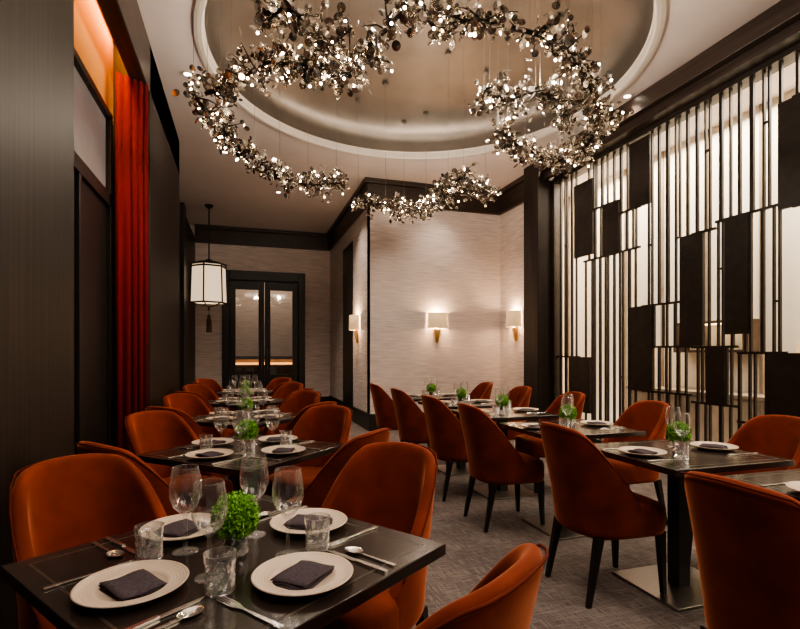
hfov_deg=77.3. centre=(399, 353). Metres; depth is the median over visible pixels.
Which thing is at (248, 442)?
glass vase
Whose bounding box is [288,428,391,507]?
dining chair
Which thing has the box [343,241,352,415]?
door
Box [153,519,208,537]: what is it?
folded napkin
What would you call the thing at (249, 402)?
plant
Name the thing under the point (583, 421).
dinner plate
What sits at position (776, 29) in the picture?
trim
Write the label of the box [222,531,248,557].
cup
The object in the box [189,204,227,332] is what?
pendant lantern
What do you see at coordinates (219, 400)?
dinner plate
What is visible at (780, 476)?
dining table
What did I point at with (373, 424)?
baseboard
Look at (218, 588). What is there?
tumbler
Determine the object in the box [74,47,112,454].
window frame
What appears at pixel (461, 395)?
plant
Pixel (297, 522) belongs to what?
folded napkin
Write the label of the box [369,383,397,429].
dining chair
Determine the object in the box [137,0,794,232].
ceiling
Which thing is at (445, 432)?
dining chair
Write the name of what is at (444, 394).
dinner plate
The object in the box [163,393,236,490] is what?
dining chair
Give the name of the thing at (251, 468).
dining table
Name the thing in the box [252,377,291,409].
dining chair
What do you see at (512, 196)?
trim
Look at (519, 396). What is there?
dining chair
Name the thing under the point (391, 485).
dining chair
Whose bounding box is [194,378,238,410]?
dining chair
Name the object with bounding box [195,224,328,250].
trim
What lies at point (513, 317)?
wall sconce
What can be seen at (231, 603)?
fork
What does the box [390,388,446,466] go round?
dining chair
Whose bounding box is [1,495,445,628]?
dining table
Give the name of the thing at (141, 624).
table knife
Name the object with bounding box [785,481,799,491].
dinner plate
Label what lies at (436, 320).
wall sconce
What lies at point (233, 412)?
dinner plate
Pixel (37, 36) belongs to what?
wall pillar
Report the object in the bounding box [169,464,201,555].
wine glass
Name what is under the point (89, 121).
window
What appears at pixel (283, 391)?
dining chair
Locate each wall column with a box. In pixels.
[113,40,178,446]
[524,161,562,420]
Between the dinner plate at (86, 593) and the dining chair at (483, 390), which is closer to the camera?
the dinner plate at (86, 593)
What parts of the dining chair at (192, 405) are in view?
backrest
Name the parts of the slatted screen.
rail, panel, panel, rail, rail, panel, rail, rail, panel, panel, rail, rail, rail, panel, rail, rail, rail, panel, rail, rail, rail, panel, rail, rail, panel, panel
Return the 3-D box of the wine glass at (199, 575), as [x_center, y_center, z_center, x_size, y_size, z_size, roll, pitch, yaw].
[-0.460,0.424,1.207,0.084,0.232,0.084,0,0,-17]
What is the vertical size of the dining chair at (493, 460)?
0.912 m
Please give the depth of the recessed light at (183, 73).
5.17 m
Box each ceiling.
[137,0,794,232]
[204,0,653,151]
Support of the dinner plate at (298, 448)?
on the dining table at (251, 468)
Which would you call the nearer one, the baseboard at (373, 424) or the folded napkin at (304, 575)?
the folded napkin at (304, 575)
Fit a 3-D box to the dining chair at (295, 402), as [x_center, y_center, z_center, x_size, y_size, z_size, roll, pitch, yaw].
[-1.057,0.824,4.814,0.491,0.912,0.642,0,0,28]
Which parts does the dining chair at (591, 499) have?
leg, backrest, leg, leg, seat, leg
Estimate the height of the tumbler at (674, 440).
0.090 m
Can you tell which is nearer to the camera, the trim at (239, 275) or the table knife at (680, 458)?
the table knife at (680, 458)
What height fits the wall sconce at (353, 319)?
0.510 m
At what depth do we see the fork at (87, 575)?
1.19 m
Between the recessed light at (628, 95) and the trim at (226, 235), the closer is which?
the recessed light at (628, 95)
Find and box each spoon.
[91,541,123,557]
[154,605,203,628]
[259,504,298,516]
[345,546,396,566]
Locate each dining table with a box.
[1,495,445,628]
[136,434,344,497]
[191,410,297,428]
[209,397,283,408]
[217,390,272,396]
[411,394,469,451]
[418,399,507,475]
[450,407,559,499]
[499,419,645,540]
[595,439,794,611]
[723,468,799,500]
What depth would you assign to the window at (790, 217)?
6.56 m
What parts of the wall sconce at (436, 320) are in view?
lamp shade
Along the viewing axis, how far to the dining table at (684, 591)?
2.72 m
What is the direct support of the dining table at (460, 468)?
on the floor
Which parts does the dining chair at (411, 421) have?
backrest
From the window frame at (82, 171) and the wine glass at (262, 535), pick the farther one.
the window frame at (82, 171)
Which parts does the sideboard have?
door, door, door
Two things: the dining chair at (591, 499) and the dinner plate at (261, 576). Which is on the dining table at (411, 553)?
the dinner plate at (261, 576)
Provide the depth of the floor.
3.07 m
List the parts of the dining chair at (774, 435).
leg, backrest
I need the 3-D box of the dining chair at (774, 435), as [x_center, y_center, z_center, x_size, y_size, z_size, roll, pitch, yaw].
[2.049,0.824,2.926,0.642,0.912,0.491,0,0,-15]
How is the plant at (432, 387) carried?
on the dining table at (440, 397)
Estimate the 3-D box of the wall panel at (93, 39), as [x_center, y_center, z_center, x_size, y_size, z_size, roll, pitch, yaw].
[-2.303,-2.494,3.528,0.015,0.809,2.190,0,0,-17]
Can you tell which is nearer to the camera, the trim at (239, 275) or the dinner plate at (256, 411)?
the dinner plate at (256, 411)
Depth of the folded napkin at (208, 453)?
2.60 m
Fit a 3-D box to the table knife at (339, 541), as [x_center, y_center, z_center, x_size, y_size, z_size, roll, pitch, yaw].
[-0.136,0.537,1.478,0.022,0.003,0.200,0,0,39]
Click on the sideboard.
(641, 396)
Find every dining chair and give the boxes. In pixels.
[9,453,166,628]
[74,441,209,515]
[124,410,232,508]
[143,406,234,490]
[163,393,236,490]
[172,391,236,436]
[182,384,225,410]
[187,383,228,410]
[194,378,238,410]
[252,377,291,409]
[256,388,313,434]
[257,401,337,495]
[260,381,296,409]
[260,405,352,500]
[264,382,303,409]
[266,390,320,435]
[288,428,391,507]
[321,442,437,628]
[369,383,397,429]
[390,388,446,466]
[414,543,548,628]
[420,395,489,501]
[454,382,493,415]
[457,403,544,532]
[493,386,531,439]
[515,392,585,493]
[538,422,666,608]
[601,400,671,524]
[681,471,799,628]
[690,415,799,560]
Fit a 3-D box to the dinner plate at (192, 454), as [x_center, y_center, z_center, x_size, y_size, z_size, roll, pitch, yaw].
[-0.995,0.528,2.617,0.239,0.022,0.239,0,0,28]
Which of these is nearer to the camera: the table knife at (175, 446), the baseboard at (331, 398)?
the table knife at (175, 446)
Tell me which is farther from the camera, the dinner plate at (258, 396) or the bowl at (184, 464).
the dinner plate at (258, 396)
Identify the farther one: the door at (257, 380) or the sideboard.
the door at (257, 380)
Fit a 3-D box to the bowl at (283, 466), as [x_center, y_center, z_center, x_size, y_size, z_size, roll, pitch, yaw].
[-0.301,0.375,1.343,0.084,0.134,0.084,0,0,-17]
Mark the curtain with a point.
(131, 95)
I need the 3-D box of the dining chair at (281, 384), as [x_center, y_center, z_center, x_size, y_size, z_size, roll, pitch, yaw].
[-1.710,0.824,6.894,0.642,0.912,0.491,0,0,29]
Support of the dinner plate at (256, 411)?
on the dining table at (205, 422)
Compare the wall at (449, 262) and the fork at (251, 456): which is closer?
the fork at (251, 456)
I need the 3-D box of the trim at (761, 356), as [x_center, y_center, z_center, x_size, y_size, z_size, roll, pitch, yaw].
[3.980,-0.810,6.487,0.025,4.180,5.800,0,0,-17]
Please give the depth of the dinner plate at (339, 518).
1.58 m
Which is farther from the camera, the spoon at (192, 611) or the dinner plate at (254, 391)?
the dinner plate at (254, 391)
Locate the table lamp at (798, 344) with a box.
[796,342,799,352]
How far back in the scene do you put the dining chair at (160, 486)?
2.11 m
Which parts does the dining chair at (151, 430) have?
backrest, seat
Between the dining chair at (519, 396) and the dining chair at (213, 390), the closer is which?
the dining chair at (519, 396)
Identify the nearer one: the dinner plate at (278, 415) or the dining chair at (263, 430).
the dinner plate at (278, 415)
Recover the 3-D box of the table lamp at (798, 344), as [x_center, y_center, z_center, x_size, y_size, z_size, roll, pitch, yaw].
[4.130,0.169,5.014,0.280,0.580,0.280,0,0,-17]
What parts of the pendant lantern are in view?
lamp shade, frame, stem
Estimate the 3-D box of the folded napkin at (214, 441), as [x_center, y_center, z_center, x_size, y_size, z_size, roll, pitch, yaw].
[-1.111,0.524,2.973,0.104,0.017,0.133,0,0,24]
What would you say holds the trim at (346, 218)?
attached to the wall at (357, 233)
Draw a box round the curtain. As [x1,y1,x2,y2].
[115,72,147,450]
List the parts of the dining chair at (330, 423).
seat, backrest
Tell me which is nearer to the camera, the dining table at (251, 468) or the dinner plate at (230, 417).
the dining table at (251, 468)
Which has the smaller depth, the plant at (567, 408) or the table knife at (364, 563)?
the table knife at (364, 563)
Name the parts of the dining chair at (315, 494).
seat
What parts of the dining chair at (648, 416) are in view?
seat, backrest, leg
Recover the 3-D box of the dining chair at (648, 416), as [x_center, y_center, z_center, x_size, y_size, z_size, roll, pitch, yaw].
[1.753,0.824,3.871,0.642,0.912,0.491,0,0,-16]
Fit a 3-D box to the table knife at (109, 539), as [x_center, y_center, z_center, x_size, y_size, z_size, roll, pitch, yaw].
[-0.771,0.536,1.395,0.215,0.006,0.015,0,0,37]
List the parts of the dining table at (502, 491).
plate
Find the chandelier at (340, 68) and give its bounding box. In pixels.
[172,0,633,223]
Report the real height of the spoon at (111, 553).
0.007 m
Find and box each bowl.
[169,464,201,514]
[191,478,227,536]
[239,455,268,499]
[272,466,303,517]
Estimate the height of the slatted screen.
3.879 m
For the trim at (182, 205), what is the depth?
8.58 m
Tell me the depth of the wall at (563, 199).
9.34 m
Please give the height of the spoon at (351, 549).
0.007 m
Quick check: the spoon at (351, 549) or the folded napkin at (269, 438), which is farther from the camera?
the folded napkin at (269, 438)
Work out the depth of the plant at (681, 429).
2.74 m
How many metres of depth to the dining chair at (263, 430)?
5.32 m
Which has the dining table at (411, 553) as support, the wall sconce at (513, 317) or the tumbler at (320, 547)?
the tumbler at (320, 547)
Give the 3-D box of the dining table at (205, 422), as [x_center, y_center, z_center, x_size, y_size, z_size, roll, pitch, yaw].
[-1.327,0.910,4.300,0.820,0.740,0.820,0,0,28]
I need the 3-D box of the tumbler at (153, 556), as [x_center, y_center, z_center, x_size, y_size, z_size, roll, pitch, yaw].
[-0.659,0.494,1.313,0.072,0.090,0.072,0,0,42]
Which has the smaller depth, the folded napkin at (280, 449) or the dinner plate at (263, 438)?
the folded napkin at (280, 449)
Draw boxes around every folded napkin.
[98,569,167,600]
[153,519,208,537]
[196,451,223,456]
[199,439,225,444]
[266,437,288,440]
[270,560,334,589]
[272,447,294,452]
[283,514,332,530]
[587,421,606,423]
[628,448,658,454]
[699,443,727,448]
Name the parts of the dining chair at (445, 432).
backrest, leg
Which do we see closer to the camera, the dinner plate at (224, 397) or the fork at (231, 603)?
the fork at (231, 603)
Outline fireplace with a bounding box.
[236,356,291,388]
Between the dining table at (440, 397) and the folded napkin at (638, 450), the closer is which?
the folded napkin at (638, 450)
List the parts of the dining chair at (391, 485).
seat, leg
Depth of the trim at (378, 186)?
8.49 m
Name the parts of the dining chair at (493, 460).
leg, leg, backrest, seat, leg, leg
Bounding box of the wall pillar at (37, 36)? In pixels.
[0,0,73,628]
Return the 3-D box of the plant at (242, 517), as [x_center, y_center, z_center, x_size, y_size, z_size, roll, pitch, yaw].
[-0.444,0.453,1.349,0.135,0.172,0.134,0,0,-17]
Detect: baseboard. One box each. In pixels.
[320,396,328,401]
[329,395,342,405]
[352,406,369,430]
[370,412,423,430]
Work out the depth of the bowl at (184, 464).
1.36 m
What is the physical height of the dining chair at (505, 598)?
0.912 m
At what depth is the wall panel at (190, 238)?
10.03 m
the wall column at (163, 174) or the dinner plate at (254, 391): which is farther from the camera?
the dinner plate at (254, 391)
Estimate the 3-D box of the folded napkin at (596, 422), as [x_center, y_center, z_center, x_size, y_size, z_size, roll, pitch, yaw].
[1.489,0.524,3.789,0.104,0.017,0.133,0,0,-14]
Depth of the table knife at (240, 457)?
2.49 m
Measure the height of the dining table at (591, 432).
0.740 m
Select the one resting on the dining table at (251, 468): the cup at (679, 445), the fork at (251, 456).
the fork at (251, 456)
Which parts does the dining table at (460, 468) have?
plate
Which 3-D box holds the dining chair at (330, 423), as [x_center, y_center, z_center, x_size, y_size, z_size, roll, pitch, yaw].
[-0.604,0.824,3.364,0.491,0.912,0.642,0,0,25]
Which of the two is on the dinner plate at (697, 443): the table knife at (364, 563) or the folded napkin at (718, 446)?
the folded napkin at (718, 446)
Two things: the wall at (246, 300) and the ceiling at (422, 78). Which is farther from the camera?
the wall at (246, 300)
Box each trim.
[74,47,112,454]
[97,0,178,171]
[180,202,185,390]
[194,0,666,159]
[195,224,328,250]
[222,270,304,396]
[326,179,366,250]
[364,177,499,214]
[498,175,523,214]
[539,0,799,182]
[568,104,763,410]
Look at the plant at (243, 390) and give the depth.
5.72 m
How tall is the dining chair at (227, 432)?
0.912 m
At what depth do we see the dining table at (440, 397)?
6.21 m
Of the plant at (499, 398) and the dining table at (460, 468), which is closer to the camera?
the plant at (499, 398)
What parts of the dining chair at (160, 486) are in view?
seat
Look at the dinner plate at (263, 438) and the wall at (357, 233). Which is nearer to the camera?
the dinner plate at (263, 438)
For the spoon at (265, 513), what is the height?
0.007 m
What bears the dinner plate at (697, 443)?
on the dining table at (684, 591)
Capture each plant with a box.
[209,489,261,557]
[235,419,258,449]
[238,397,253,416]
[239,386,250,398]
[240,380,249,386]
[426,383,435,394]
[455,388,466,402]
[495,394,508,411]
[558,404,576,426]
[666,421,692,452]
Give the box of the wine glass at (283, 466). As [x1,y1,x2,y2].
[272,466,303,556]
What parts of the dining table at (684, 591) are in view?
plate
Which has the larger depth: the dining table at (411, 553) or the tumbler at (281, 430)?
the tumbler at (281, 430)
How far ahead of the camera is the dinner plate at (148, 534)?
1.52 m
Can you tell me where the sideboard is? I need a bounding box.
[626,386,763,442]
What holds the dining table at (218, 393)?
on the floor
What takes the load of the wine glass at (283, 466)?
on the dining table at (411, 553)
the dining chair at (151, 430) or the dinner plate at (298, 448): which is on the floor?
the dining chair at (151, 430)
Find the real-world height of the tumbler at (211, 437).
0.090 m
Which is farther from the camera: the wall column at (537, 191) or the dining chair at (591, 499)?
the wall column at (537, 191)
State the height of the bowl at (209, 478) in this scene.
0.134 m
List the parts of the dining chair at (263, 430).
seat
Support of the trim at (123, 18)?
attached to the ceiling at (238, 198)
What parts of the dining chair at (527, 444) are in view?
seat, leg, backrest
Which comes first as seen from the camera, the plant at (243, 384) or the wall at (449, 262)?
the plant at (243, 384)
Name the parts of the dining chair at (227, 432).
seat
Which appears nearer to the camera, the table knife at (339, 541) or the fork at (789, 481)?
the table knife at (339, 541)
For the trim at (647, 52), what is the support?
attached to the ceiling at (238, 198)
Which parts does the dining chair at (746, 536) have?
leg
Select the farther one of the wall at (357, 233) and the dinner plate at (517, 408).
the wall at (357, 233)
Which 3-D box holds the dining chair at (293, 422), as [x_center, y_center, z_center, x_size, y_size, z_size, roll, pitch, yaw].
[-0.815,0.824,4.028,0.642,0.912,0.491,0,0,32]
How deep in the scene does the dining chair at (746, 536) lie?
1.46 m
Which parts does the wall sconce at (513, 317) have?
lamp shade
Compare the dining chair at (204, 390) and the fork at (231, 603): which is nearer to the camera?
the fork at (231, 603)
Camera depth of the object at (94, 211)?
3.89 m
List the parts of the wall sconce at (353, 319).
lamp shade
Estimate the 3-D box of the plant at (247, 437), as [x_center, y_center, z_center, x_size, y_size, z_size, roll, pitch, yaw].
[-0.872,0.453,2.850,0.134,0.172,0.135,0,0,-2]
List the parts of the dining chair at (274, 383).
backrest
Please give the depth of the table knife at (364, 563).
1.28 m
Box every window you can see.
[74,66,105,187]
[570,89,799,424]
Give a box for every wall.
[190,225,329,396]
[236,282,291,364]
[330,206,381,413]
[382,205,499,411]
[500,203,523,394]
[563,199,563,392]
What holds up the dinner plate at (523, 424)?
on the dining table at (591, 432)
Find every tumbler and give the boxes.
[134,521,163,560]
[199,434,212,449]
[203,546,236,597]
[242,438,255,456]
[280,430,291,443]
[304,512,329,551]
[674,440,689,459]
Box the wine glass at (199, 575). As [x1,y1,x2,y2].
[191,478,227,582]
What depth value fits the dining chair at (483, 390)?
6.71 m
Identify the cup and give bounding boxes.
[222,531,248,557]
[672,441,685,452]
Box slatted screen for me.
[552,43,799,443]
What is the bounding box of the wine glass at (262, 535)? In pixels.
[239,455,268,537]
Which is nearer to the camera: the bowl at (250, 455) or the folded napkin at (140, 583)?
the folded napkin at (140, 583)
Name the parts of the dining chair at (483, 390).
backrest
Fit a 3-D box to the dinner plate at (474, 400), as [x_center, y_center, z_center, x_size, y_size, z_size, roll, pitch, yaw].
[0.916,0.528,5.612,0.239,0.022,0.239,0,0,-17]
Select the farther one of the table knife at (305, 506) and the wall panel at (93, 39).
the wall panel at (93, 39)
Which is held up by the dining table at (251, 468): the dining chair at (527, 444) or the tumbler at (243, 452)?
the tumbler at (243, 452)
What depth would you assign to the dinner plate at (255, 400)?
5.64 m
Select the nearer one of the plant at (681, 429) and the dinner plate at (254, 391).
the plant at (681, 429)
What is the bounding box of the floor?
[225,409,705,628]
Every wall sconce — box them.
[349,315,358,342]
[427,312,447,341]
[506,310,520,340]
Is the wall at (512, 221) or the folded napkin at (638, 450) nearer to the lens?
the folded napkin at (638, 450)
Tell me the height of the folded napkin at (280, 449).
0.017 m
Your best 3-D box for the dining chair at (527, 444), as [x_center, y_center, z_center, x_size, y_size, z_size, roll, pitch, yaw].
[1.457,0.824,4.813,0.642,0.912,0.491,0,0,-14]
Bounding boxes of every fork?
[42,560,134,589]
[216,596,283,628]
[251,456,280,460]
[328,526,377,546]
[727,452,756,455]
[760,481,791,485]
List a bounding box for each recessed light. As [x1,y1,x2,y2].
[181,71,192,77]
[621,93,633,99]
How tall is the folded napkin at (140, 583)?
0.017 m
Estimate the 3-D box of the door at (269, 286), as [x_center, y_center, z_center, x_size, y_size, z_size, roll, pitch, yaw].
[-2.812,-0.210,11.866,0.770,2.980,0.092,0,0,-17]
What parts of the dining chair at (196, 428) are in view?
leg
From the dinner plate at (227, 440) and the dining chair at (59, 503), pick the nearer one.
the dining chair at (59, 503)
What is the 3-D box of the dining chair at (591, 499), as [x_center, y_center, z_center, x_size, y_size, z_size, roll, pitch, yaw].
[1.087,0.824,2.753,0.642,0.912,0.491,0,0,-16]
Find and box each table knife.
[104,536,139,553]
[125,596,204,628]
[174,446,198,449]
[211,457,242,464]
[259,505,306,521]
[326,550,387,572]
[646,458,680,461]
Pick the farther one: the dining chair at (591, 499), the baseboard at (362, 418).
the baseboard at (362, 418)
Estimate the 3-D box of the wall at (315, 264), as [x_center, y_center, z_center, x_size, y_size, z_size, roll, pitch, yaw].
[-3.238,-0.810,11.770,3.160,4.180,0.200,0,0,-17]
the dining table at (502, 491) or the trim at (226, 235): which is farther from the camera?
the trim at (226, 235)
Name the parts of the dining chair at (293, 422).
leg, backrest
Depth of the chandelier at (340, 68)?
3.81 m
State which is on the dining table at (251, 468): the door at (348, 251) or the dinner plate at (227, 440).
the dinner plate at (227, 440)
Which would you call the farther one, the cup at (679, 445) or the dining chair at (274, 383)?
the dining chair at (274, 383)
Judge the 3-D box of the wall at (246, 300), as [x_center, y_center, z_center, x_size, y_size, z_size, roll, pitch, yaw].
[-3.739,-0.810,13.604,3.400,4.180,0.200,0,0,-17]
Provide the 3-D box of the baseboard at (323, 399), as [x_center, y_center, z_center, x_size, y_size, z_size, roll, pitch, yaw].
[-1.982,1.155,12.043,0.600,0.250,0.030,0,0,-17]
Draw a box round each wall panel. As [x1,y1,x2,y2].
[74,0,112,115]
[179,200,194,390]
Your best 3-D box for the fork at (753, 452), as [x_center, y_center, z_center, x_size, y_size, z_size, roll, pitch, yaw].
[1.845,0.537,2.690,0.200,0.003,0.022,0,0,-17]
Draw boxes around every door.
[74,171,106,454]
[230,280,263,396]
[265,282,297,387]
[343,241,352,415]
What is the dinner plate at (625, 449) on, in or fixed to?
on the dining table at (684, 591)
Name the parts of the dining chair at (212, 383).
backrest, seat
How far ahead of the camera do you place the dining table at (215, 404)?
5.46 m
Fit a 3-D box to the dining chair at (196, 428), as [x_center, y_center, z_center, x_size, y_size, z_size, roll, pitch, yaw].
[-1.592,0.824,3.784,0.491,0.912,0.642,0,0,23]
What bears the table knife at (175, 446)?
on the dining table at (251, 468)
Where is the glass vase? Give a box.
[241,438,252,449]
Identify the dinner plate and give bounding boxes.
[70,560,188,608]
[138,513,214,540]
[185,449,233,459]
[191,438,233,446]
[205,416,236,421]
[209,411,236,415]
[216,400,238,403]
[218,397,238,399]
[251,390,266,392]
[251,396,270,398]
[251,552,352,596]
[253,399,273,402]
[253,410,279,413]
[254,414,282,419]
[258,435,297,442]
[261,445,305,454]
[269,508,346,534]
[441,393,455,395]
[471,399,491,402]
[513,407,538,411]
[521,423,539,429]
[580,420,613,426]
[618,446,667,456]
[690,441,738,450]
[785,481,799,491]

